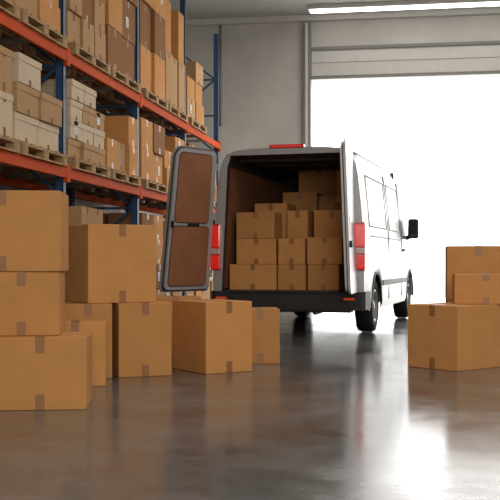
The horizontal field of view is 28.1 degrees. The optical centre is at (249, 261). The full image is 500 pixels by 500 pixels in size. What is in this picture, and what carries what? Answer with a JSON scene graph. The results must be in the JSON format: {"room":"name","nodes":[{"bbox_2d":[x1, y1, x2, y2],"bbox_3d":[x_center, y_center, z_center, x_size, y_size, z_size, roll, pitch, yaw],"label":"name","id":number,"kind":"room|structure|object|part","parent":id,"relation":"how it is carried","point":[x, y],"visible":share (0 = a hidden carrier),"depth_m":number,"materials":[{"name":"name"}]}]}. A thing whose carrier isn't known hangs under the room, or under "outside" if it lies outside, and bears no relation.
{"room":"distribution center","nodes":[
{"label":"distribution center","id":0,"kind":"room"},
{"bbox_2d":[0,111,163,220],"bbox_3d":[-4.507,-2.425,10.122,0.200,6.750,28.500,0,0,9],"label":"wall","id":1,"kind":"structure","parent":0,"point":[78,202],"depth_m":18.71,"materials":[{"name":"paint"}]},
{"bbox_2d":[0,302,499,499],"bbox_3d":[2.037,1.050,9.241,13.400,0.200,28.900,0,0,9],"label":"floor","id":2,"kind":"structure","parent":0,"point":[343,414],"depth_m":5.57,"materials":[{"name":"concrete"}]},
{"bbox_2d":[0,332,91,410],"bbox_3d":[-1.370,0.717,6.680,0.590,0.466,0.552,0,0,-5],"label":"cardboard box","id":3,"kind":"object","parent":2,"relation":"on","point":[37,372],"visible":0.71,"depth_m":6.41,"materials":[{"name":"brown cardboard"}]},
{"bbox_2d":[0,271,64,335],"bbox_3d":[-1.519,0.273,6.764,0.490,0.421,0.442,0,0,-6],"label":"cardboard box","id":4,"kind":"object","parent":3,"relation":"on","point":[32,303],"visible":0.95,"depth_m":6.55,"materials":[{"name":"brown cardboard"}]},
{"bbox_2d":[0,190,68,270],"bbox_3d":[-1.638,-0.204,6.766,0.760,0.531,0.482,0,0,-4],"label":"cardboard box","id":5,"kind":"object","parent":4,"relation":"on","point":[34,225],"visible":0.99,"depth_m":6.54,"materials":[{"name":"brown cardboard"}]},
{"bbox_2d":[64,320,105,385],"bbox_3d":[-1.355,0.706,7.775,0.460,0.488,0.332,0,0,-8],"label":"cardboard box","id":6,"kind":"object","parent":2,"relation":"on","point":[97,327],"visible":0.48,"depth_m":7.64,"materials":[{"name":"brown cardboard"}]},
{"bbox_2d":[65,301,111,377],"bbox_3d":[-1.415,0.644,8.380,0.400,0.611,0.602,0,0,-20],"label":"cardboard box","id":7,"kind":"object","parent":2,"relation":"on","point":[73,310],"visible":0.31,"depth_m":8.14,"materials":[{"name":"brown cardboard"}]},
{"bbox_2d":[0,0,220,295],"bbox_3d":[-2.198,-1.900,14.884,1.190,5.700,12.410,0,0,9],"label":"rack","id":8,"kind":"object","parent":2,"relation":"on","point":[129,196],"visible":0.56,"depth_m":13.98,"materials":[{"name":"orange metal"}]},
{"bbox_2d":[0,45,13,138],"bbox_3d":[-3.066,-1.696,9.627,1.128,0.898,1.315,0,0,9],"label":"stacked cardboard boxes","id":9,"kind":"object","parent":8,"relation":"in","point":[6,55],"visible":0.96,"depth_m":10.01,"materials":[{"name":"cardboard"}]},
{"bbox_2d":[0,0,19,19],"bbox_3d":[-3.039,-2.535,9.626,1.200,0.140,1.320,0,0,9],"label":"wooden pallet","id":10,"kind":"object","parent":8,"relation":"on","point":[13,10],"visible":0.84,"depth_m":10.04,"materials":[{"name":"brown wood"}]},
{"bbox_2d":[0,136,19,152],"bbox_3d":[-3.039,-1.175,9.626,1.200,0.140,1.320,0,0,9],"label":"wooden pallet","id":11,"kind":"object","parent":8,"relation":"on","point":[11,145],"visible":0.96,"depth_m":10.04,"materials":[{"name":"brown wood"}]},
{"bbox_2d":[1,0,59,36],"bbox_3d":[-2.829,-3.406,11.009,1.153,1.598,1.314,0,0,9],"label":"stacked cardboard boxes","id":12,"kind":"object","parent":8,"relation":"in","point":[48,11],"visible":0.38,"depth_m":11.10,"materials":[{"name":"cardboard"}]},
{"bbox_2d":[0,8,66,50],"bbox_3d":[-2.810,-2.535,11.007,1.200,0.140,1.320,0,0,9],"label":"wooden pallet","id":13,"kind":"object","parent":8,"relation":"on","point":[26,19],"visible":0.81,"depth_m":11.05,"materials":[{"name":"brown wood"}]},
{"bbox_2d":[0,141,66,165],"bbox_3d":[-2.810,-1.175,11.007,1.200,0.140,1.320,0,0,9],"label":"wooden pallet","id":14,"kind":"object","parent":8,"relation":"on","point":[31,150],"visible":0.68,"depth_m":10.85,"materials":[{"name":"brown wood"}]},
{"bbox_2d":[12,52,62,150],"bbox_3d":[-2.831,-1.706,11.008,1.139,0.918,1.301,0,0,9],"label":"stacked cardboard boxes","id":15,"kind":"object","parent":8,"relation":"in","point":[36,115],"visible":0.73,"depth_m":10.72},
{"bbox_2d":[0,0,105,62],"bbox_3d":[-2.574,-3.206,12.626,1.136,1.198,1.385,0,0,9],"label":"stacked cardboard boxes","id":16,"kind":"object","parent":8,"relation":"in","point":[85,19],"visible":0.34,"depth_m":12.52},
{"bbox_2d":[0,157,110,179],"bbox_3d":[-2.543,-1.175,12.622,1.200,0.140,1.395,0,0,9],"label":"wooden pallet","id":17,"kind":"object","parent":8,"relation":"on","point":[75,163],"visible":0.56,"depth_m":12.61,"materials":[{"name":"brown wood"}]},
{"bbox_2d":[2,42,110,76],"bbox_3d":[-2.543,-2.535,12.622,1.200,0.140,1.395,0,0,9],"label":"wooden pallet","id":18,"kind":"object","parent":8,"relation":"on","point":[93,60],"visible":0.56,"depth_m":12.34,"materials":[{"name":"brown wood"}]},
{"bbox_2d":[40,79,105,165],"bbox_3d":[-2.557,-1.711,12.624,1.150,0.928,1.384,0,0,9],"label":"stacked cardboard boxes","id":19,"kind":"object","parent":8,"relation":"in","point":[85,135],"visible":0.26,"depth_m":12.28,"materials":[{"name":"cardboard"}]},
{"bbox_2d":[30,168,140,186],"bbox_3d":[-2.302,-1.175,14.078,1.200,0.140,1.395,0,0,9],"label":"wooden pallet","id":20,"kind":"object","parent":8,"relation":"on","point":[117,175],"visible":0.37,"depth_m":13.92,"materials":[{"name":"brown wood"}]},
{"bbox_2d":[41,0,136,79],"bbox_3d":[-2.324,-3.456,14.082,1.153,1.698,1.390,0,0,9],"label":"stacked cardboard boxes","id":21,"kind":"object","parent":8,"relation":"in","point":[119,14],"visible":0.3,"depth_m":13.93,"materials":[{"name":"cardboard"}]},
{"bbox_2d":[41,66,140,94],"bbox_3d":[-2.302,-2.535,14.078,1.200,0.140,1.395,0,0,9],"label":"wooden pallet","id":22,"kind":"object","parent":8,"relation":"on","point":[121,78],"visible":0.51,"depth_m":13.92,"materials":[{"name":"brown wood"}]},
{"bbox_2d":[104,116,137,176],"bbox_3d":[-2.319,-1.666,14.084,1.146,0.838,1.371,0,0,9],"label":"stacked cardboard boxes","id":23,"kind":"object","parent":8,"relation":"in","point":[120,140],"visible":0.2,"depth_m":14.24},
{"bbox_2d":[75,179,167,193],"bbox_3d":[-2.031,-1.175,15.713,1.200,0.140,1.360,0,0,9],"label":"wooden pallet","id":24,"kind":"object","parent":8,"relation":"on","point":[146,183],"visible":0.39,"depth_m":15.59,"materials":[{"name":"brown wood"}]},
{"bbox_2d":[96,0,164,102],"bbox_3d":[-2.049,-3.606,15.713,1.153,1.998,1.352,0,0,9],"label":"stacked cardboard boxes","id":25,"kind":"object","parent":8,"relation":"in","point":[151,12],"visible":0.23,"depth_m":15.64,"materials":[{"name":"cardboard"}]},
{"bbox_2d":[95,88,167,111],"bbox_3d":[-2.031,-2.535,15.713,1.200,0.140,1.360,0,0,9],"label":"wooden pallet","id":26,"kind":"object","parent":8,"relation":"on","point":[109,96],"visible":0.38,"depth_m":15.60,"materials":[{"name":"brown wood"}]},
{"bbox_2d":[99,103,187,123],"bbox_3d":[-1.796,-2.535,17.133,1.200,0.140,1.360,0,0,9],"label":"wooden pallet","id":27,"kind":"object","parent":8,"relation":"on","point":[172,110],"visible":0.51,"depth_m":17.02,"materials":[{"name":"brown wood"}]},
{"bbox_2d":[139,117,164,183],"bbox_3d":[-2.041,-1.711,15.713,1.121,0.928,1.352,0,0,9],"label":"stacked cardboard boxes","id":28,"kind":"object","parent":8,"relation":"in","point":[151,135],"visible":0.19,"depth_m":15.49,"materials":[{"name":"cardboard"}]},
{"bbox_2d":[126,0,184,115],"bbox_3d":[-1.820,-3.481,17.132,1.137,1.748,1.343,0,0,9],"label":"stacked cardboard boxes","id":29,"kind":"object","parent":8,"relation":"in","point":[174,20],"visible":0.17,"depth_m":17.29},
{"bbox_2d":[149,61,203,124],"bbox_3d":[-1.548,-3.181,18.739,1.131,1.148,1.319,0,0,9],"label":"stacked cardboard boxes","id":30,"kind":"object","parent":8,"relation":"in","point":[194,108],"visible":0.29,"depth_m":18.67,"materials":[{"name":"cardboard"}]},
{"bbox_2d":[157,117,206,134],"bbox_3d":[-1.530,-2.535,18.736,1.200,0.140,1.330,0,0,9],"label":"wooden pallet","id":31,"kind":"object","parent":8,"relation":"on","point":[192,122],"visible":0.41,"depth_m":18.57,"materials":[{"name":"brown wood"}]},
{"bbox_2d":[152,200,215,207],"bbox_3d":[-1.300,-1.175,20.128,1.200,0.140,1.330,0,0,9],"label":"wooden pallet","id":32,"kind":"object","parent":8,"relation":"on","point":[214,200],"visible":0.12,"depth_m":20.02,"materials":[{"name":"brown wood"}]},
{"bbox_2d":[214,177,216,199],"bbox_3d":[-1.307,-1.596,20.125,1.137,0.698,1.316,0,0,9],"label":"stacked cardboard boxes","id":33,"kind":"object","parent":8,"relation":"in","point":[215,194],"visible":0.02,"depth_m":20.55,"materials":[{"name":"cardboard"}]},
{"bbox_3d":[-1.796,-1.175,17.133,1.200,0.140,1.360,0,0,9],"label":"wooden pallet","id":34,"kind":"object","parent":8,"relation":"on","visible":0},
{"bbox_2d":[162,136,183,184],"bbox_3d":[-1.816,-1.696,17.139,1.149,0.898,1.353,0,0,9],"label":"stacked cardboard boxes","id":35,"kind":"object","parent":34,"relation":"on","point":[171,143],"visible":0.1,"depth_m":16.70,"materials":[{"name":"cardboard"}]},
{"bbox_2d":[111,301,171,377],"bbox_3d":[-0.977,0.644,8.563,0.455,0.611,0.602,0,0,-22],"label":"cardboard box","id":36,"kind":"object","parent":2,"relation":"on","point":[141,331],"visible":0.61,"depth_m":8.29,"materials":[{"name":"brown cardboard"}]},
{"bbox_2d":[65,224,155,302],"bbox_3d":[-1.201,0.013,8.565,0.600,0.651,0.622,0,0,-28],"label":"cardboard box","id":37,"kind":"object","parent":36,"relation":"on","point":[109,263],"visible":0.95,"depth_m":8.30,"materials":[{"name":"brown cardboard"}]},
{"bbox_2d":[156,296,200,357],"bbox_3d":[-0.768,0.649,10.140,0.500,0.601,0.402,0,0,-10],"label":"cardboard box","id":38,"kind":"object","parent":2,"relation":"on","point":[170,299],"visible":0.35,"depth_m":9.94,"materials":[{"name":"brown cardboard"}]},
{"bbox_2d":[173,299,251,373],"bbox_3d":[-0.337,0.644,8.824,0.466,0.611,0.592,0,0,-33],"label":"cardboard box","id":39,"kind":"object","parent":2,"relation":"on","point":[211,336],"visible":1,"depth_m":8.61,"materials":[{"name":"brown cardboard"}]},
{"bbox_2d":[252,307,279,363],"bbox_3d":[0.084,0.694,9.539,0.370,0.511,0.422,0,0,-3],"label":"cardboard box","id":40,"kind":"object","parent":2,"relation":"on","point":[265,320],"visible":0.7,"depth_m":9.33,"materials":[{"name":"brown cardboard"}]},
{"bbox_2d":[159,139,418,331],"bbox_3d":[1.027,-0.284,15.231,2.622,2.470,6.620,0,0,16],"label":"cargo van","id":41,"kind":"object","parent":2,"relation":"on","point":[377,250],"visible":0.74,"depth_m":13.02,"materials":[{"name":"paint"}]},
{"bbox_3d":[-0.764,-0.547,12.806,0.178,1.852,0.953,0,0,40],"label":"door","id":42,"kind":"part","parent":41,"relation":"part of","materials":[{"name":"paint"}]},
{"bbox_2d":[210,224,220,269],"bbox_3d":[-0.436,-0.195,13.166,0.139,0.610,0.158,0,0,16],"label":"tail light","id":43,"kind":"object","parent":41,"relation":"attached to","point":[215,229],"depth_m":13.09,"materials":[{"name":"red plastic"}]},
{"bbox_2d":[230,264,277,289],"bbox_3d":[0.094,0.199,13.397,0.640,0.338,0.422,0,0,16],"label":"cardboard box","id":44,"kind":"object","parent":41,"relation":"in","point":[242,276],"visible":0.82,"depth_m":13.19,"materials":[{"name":"brown cardboard"}]},
{"bbox_2d":[237,239,277,263],"bbox_3d":[0.128,-0.141,13.408,0.540,0.338,0.382,0,0,15],"label":"cardboard box","id":45,"kind":"object","parent":44,"relation":"on","point":[249,251],"visible":0.83,"depth_m":13.22,"materials":[{"name":"brown cardboard"}]},
{"bbox_2d":[236,212,281,238],"bbox_3d":[0.126,-0.486,13.419,0.530,0.348,0.362,0,0,19],"label":"cardboard box","id":46,"kind":"object","parent":45,"relation":"on","point":[249,225],"visible":0.95,"depth_m":13.26,"materials":[{"name":"brown cardboard"}]},
{"bbox_2d":[269,144,304,148],"bbox_3d":[0.476,-1.490,12.885,0.460,0.050,0.090,0,0,16],"label":"brake light","id":47,"kind":"object","parent":41,"relation":"on","point":[279,146],"depth_m":12.84,"materials":[{"name":"red plastic"}]},
{"bbox_3d":[0.487,-0.445,12.921,2.000,2.070,0.115,0,0,16],"label":"frame","id":48,"kind":"part","parent":41,"relation":"part of","materials":[{"name":"paint"}]},
{"bbox_2d":[278,264,307,289],"bbox_3d":[0.604,0.199,13.270,0.370,0.338,0.422,0,0,16],"label":"cardboard box","id":49,"kind":"object","parent":41,"relation":"in","point":[290,276],"visible":0.8,"depth_m":13.07,"materials":[{"name":"brown cardboard"}]},
{"bbox_2d":[278,238,306,263],"bbox_3d":[0.599,-0.141,13.271,0.360,0.338,0.382,0,0,17],"label":"cardboard box","id":50,"kind":"object","parent":49,"relation":"on","point":[290,250],"visible":0.83,"depth_m":13.09,"materials":[{"name":"brown cardboard"}]},
{"bbox_3d":[1.336,-0.335,15.844,2.400,1.832,5.287,0,0,16],"label":"trim","id":51,"kind":"part","parent":41,"relation":"part of","materials":[{"name":"plastic"}]},
{"bbox_2d":[308,264,344,289],"bbox_3d":[1.007,0.199,13.152,0.410,0.338,0.422,0,0,16],"label":"cardboard box","id":52,"kind":"object","parent":41,"relation":"in","point":[320,276],"visible":0.84,"depth_m":12.96,"materials":[{"name":"brown cardboard"}]},
{"bbox_2d":[307,237,343,263],"bbox_3d":[1.019,-0.146,13.139,0.460,0.348,0.402,0,0,16],"label":"cardboard box","id":53,"kind":"object","parent":52,"relation":"on","point":[320,250],"visible":0.81,"depth_m":12.95,"materials":[{"name":"brown cardboard"}]},
{"bbox_3d":[1.209,-0.546,12.196,0.157,1.851,0.940,0,0,11],"label":"door","id":54,"kind":"part","parent":41,"relation":"part of","materials":[{"name":"paint"}]},
{"bbox_2d":[355,222,366,270],"bbox_3d":[1.397,-0.195,12.634,0.139,0.610,0.158,0,0,16],"label":"tail light","id":55,"kind":"object","parent":41,"relation":"attached to","point":[360,227],"depth_m":12.56,"materials":[{"name":"red plastic"}]},
{"bbox_3d":[0.718,0.094,13.840,0.270,0.548,0.482,0,0,16],"label":"cardboard box","id":56,"kind":"object","parent":41,"relation":"in","visible":0},
{"bbox_2d":[287,210,313,237],"bbox_3d":[0.722,-0.441,13.819,0.290,0.518,0.502,0,0,18],"label":"cardboard box","id":57,"kind":"object","parent":56,"relation":"on","point":[300,224],"visible":0.6,"depth_m":13.59,"materials":[{"name":"brown cardboard"}]},
{"bbox_3d":[1.192,0.094,13.682,0.390,0.548,0.502,0,0,16],"label":"cardboard box","id":58,"kind":"object","parent":41,"relation":"in","visible":0},
{"bbox_2d":[314,210,342,236],"bbox_3d":[1.151,-0.441,13.647,0.490,0.518,0.452,0,0,13],"label":"cardboard box","id":59,"kind":"object","parent":58,"relation":"on","point":[327,223],"visible":0.46,"depth_m":13.44,"materials":[{"name":"brown cardboard"}]},
{"bbox_3d":[0.362,0.019,14.032,0.460,0.698,0.552,0,0,16],"label":"cardboard box","id":60,"kind":"object","parent":41,"relation":"in","visible":0},
{"bbox_2d":[255,203,295,237],"bbox_3d":[0.362,-0.571,14.032,0.460,0.478,0.552,0,0,16],"label":"cardboard box","id":61,"kind":"object","parent":60,"relation":"on","point":[282,208],"visible":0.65,"depth_m":13.75,"materials":[{"name":"brown cardboard"}]},
{"bbox_3d":[0.767,0.044,14.565,0.500,0.648,0.502,0,0,16],"label":"cardboard box","id":62,"kind":"object","parent":41,"relation":"in","visible":0},
{"bbox_2d":[283,192,321,211],"bbox_3d":[0.767,-0.641,14.566,0.500,0.718,0.502,0,0,12],"label":"cardboard box","id":63,"kind":"object","parent":62,"relation":"on","point":[309,201],"visible":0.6,"depth_m":14.31,"materials":[{"name":"brown cardboard"}]},
{"bbox_3d":[1.208,0.019,14.542,0.320,0.698,0.502,0,0,16],"label":"cardboard box","id":64,"kind":"object","parent":41,"relation":"in","visible":0},
{"bbox_2d":[319,196,338,209],"bbox_3d":[1.208,-0.641,14.542,0.320,0.618,0.502,0,0,16],"label":"cardboard box","id":65,"kind":"object","parent":64,"relation":"on","point":[325,202],"visible":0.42,"depth_m":14.30,"materials":[{"name":"brown cardboard"}]},
{"bbox_3d":[1.493,0.069,14.198,0.380,0.598,0.502,0,0,16],"label":"cardboard box","id":66,"kind":"object","parent":41,"relation":"in","visible":0},
{"bbox_3d":[1.493,-0.531,14.198,0.380,0.598,0.502,0,0,16],"label":"cardboard box","id":67,"kind":"object","parent":66,"relation":"on","visible":0},
{"bbox_2d":[337,170,341,202],"bbox_3d":[1.479,-1.061,14.203,0.390,0.458,0.502,0,0,18],"label":"cardboard box","id":68,"kind":"object","parent":67,"relation":"on","point":[339,195],"visible":0.14,"depth_m":14.02,"materials":[{"name":"brown cardboard"}]},
{"bbox_3d":[1.052,-0.031,15.316,0.650,0.798,0.602,0,0,16],"label":"cardboard box","id":69,"kind":"object","parent":41,"relation":"in","visible":0},
{"bbox_2d":[320,193,336,195],"bbox_3d":[1.052,-0.731,15.316,0.650,0.598,0.602,0,0,16],"label":"cardboard box","id":70,"kind":"object","parent":69,"relation":"on","point":[323,194],"visible":0.08,"depth_m":14.97,"materials":[{"name":"brown cardboard"}]},
{"bbox_2d":[299,170,336,193],"bbox_3d":[1.120,-1.216,15.296,0.650,0.368,0.602,0,0,14],"label":"cardboard box","id":71,"kind":"object","parent":70,"relation":"on","point":[321,181],"visible":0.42,"depth_m":15.01,"materials":[{"name":"brown cardboard"}]},
{"bbox_2d":[408,302,499,371],"bbox_3d":[1.916,0.666,9.129,0.782,0.568,0.570,0,0,-40],"label":"cardboard box","id":72,"kind":"object","parent":2,"relation":"on","point":[449,336],"visible":0.87,"depth_m":8.87,"materials":[{"name":"brown cardboard"}]},
{"bbox_2d":[452,274,499,303],"bbox_3d":[2.163,0.246,9.234,0.560,0.271,0.402,0,0,9],"label":"cardboard box","id":73,"kind":"object","parent":72,"relation":"on","point":[466,288],"visible":1,"depth_m":9.05,"materials":[{"name":"brown cardboard"}]},
{"bbox_3d":[2.310,0.664,10.220,0.600,0.571,0.502,0,0,9],"label":"cardboard box","id":74,"kind":"object","parent":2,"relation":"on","visible":0},
{"bbox_2d":[445,246,499,299],"bbox_3d":[2.315,0.108,10.208,0.620,0.541,0.502,0,0,9],"label":"cardboard box","id":75,"kind":"object","parent":74,"relation":"on","point":[458,259],"visible":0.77,"depth_m":9.97,"materials":[{"name":"brown cardboard"}]},
{"bbox_3d":[-2.543,0.880,12.622,1.200,0.140,1.395,0,0,9],"label":"wooden pallet","id":76,"kind":"object","parent":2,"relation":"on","visible":0},
{"bbox_2d":[69,206,102,225],"bbox_3d":[-2.566,0.059,12.626,1.144,1.498,1.390,0,0,9],"label":"stacked cardboard boxes","id":77,"kind":"object","parent":76,"relation":"on","point":[78,215],"visible":0.02,"depth_m":12.43},
{"bbox_3d":[-2.031,0.880,15.713,1.200,0.140,1.360,0,0,9],"label":"wooden pallet","id":78,"kind":"object","parent":2,"relation":"on","visible":0},
{"bbox_2d":[103,213,163,295],"bbox_3d":[-2.043,0.034,15.715,1.139,1.548,1.353,0,0,9],"label":"stacked cardboard boxes","id":79,"kind":"object","parent":78,"relation":"on","point":[108,218],"visible":0.12,"depth_m":15.73,"materials":[{"name":"cardboard"}]},
{"bbox_3d":[-1.796,0.880,17.133,1.200,0.140,1.360,0,0,9],"label":"wooden pallet","id":80,"kind":"object","parent":2,"relation":"on","visible":0},
{"bbox_2d":[163,221,181,295],"bbox_3d":[-1.819,0.059,17.136,1.145,1.498,1.348,0,0,9],"label":"stacked cardboard boxes","id":81,"kind":"object","parent":80,"relation":"on","point":[165,293],"visible":0.02,"depth_m":16.86,"materials":[{"name":"cardboard"}]},
{"bbox_2d":[164,15,499,220],"bbox_3d":[4.364,-2.425,23.300,13.400,6.750,0.400,0,0,9],"label":"wall","id":82,"kind":"structure","parent":0,"point":[262,63],"depth_m":23.72,"materials":[{"name":"paint"}]},
{"bbox_2d":[219,25,221,125],"bbox_3d":[-0.710,-4.450,23.877,0.060,2.400,0.060,0,0,9],"label":"pipe","id":83,"kind":"object","parent":82,"relation":"attached to","point":[220,26],"visible":1,"depth_m":23.85,"materials":[{"name":"metal"}]},
{"bbox_2d":[302,23,310,146],"bbox_3d":[1.335,-2.325,23.497,0.198,6.550,0.198,0,0,9],"label":"trim","id":84,"kind":"structure","parent":82,"relation":"attached to","point":[306,27],"depth_m":23.42,"materials":[{"name":"metal"}]},
{"bbox_2d":[186,7,499,26],"bbox_3d":[4.318,-5.729,23.023,12.980,0.138,0.158,0,0,9],"label":"trim","id":85,"kind":"structure","parent":82,"relation":"attached to","point":[484,10],"depth_m":23.31,"materials":[{"name":"grey metal"}]},
{"bbox_2d":[311,40,499,79],"bbox_3d":[4.708,-4.670,22.988,6.616,0.760,0.096,0,0,9],"label":"door","id":86,"kind":"structure","parent":82,"relation":"in","point":[470,57],"depth_m":23.15,"materials":[{"name":"metal"}]},
{"bbox_2d":[168,0,499,18],"bbox_3d":[2.037,-5.900,9.241,13.400,0.200,28.900,0,0,9],"label":"ceiling","id":87,"kind":"structure","parent":0,"point":[195,9],"depth_m":22.79,"materials":[{"name":"grey paint"}]},
{"bbox_2d":[308,0,499,13],"bbox_3d":[4.382,-5.729,22.182,6.200,0.138,0.300,0,0,9],"label":"ceiling light","id":88,"kind":"object","parent":87,"relation":"attached to","point":[411,4],"depth_m":22.25,"materials":[{"name":"white plastic"}]},
{"label":"outside","id":89,"kind":"structure","parent":0,"visible":0},
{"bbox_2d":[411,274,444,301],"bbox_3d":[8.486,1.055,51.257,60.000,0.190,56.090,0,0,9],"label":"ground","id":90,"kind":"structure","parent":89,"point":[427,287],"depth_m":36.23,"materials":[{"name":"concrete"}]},
{"bbox_3d":[-1.530,0.880,18.737,1.200,0.140,1.330,0,0,9],"label":"wooden pallet","id":91,"kind":"object","parent":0,"visible":0},
{"bbox_2d":[186,291,202,298],"bbox_3d":[-1.558,0.059,18.742,1.125,1.498,1.327,0,0,9],"label":"stacked cardboard boxes","id":92,"kind":"object","parent":91,"relation":"on","point":[188,293],"visible":0.02,"depth_m":18.68,"materials":[{"name":"cardboard"}]},
{"bbox_3d":[-1.300,0.880,20.128,1.200,0.140,1.330,0,0,9],"label":"wooden pallet","id":93,"kind":"object","parent":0,"visible":0},
{"bbox_2d":[203,269,212,298],"bbox_3d":[-1.325,0.159,20.130,1.136,1.298,1.321,0,0,9],"label":"stacked cardboard boxes","id":94,"kind":"object","parent":93,"relation":"on","point":[206,294],"visible":0.04,"depth_m":19.97}
]}

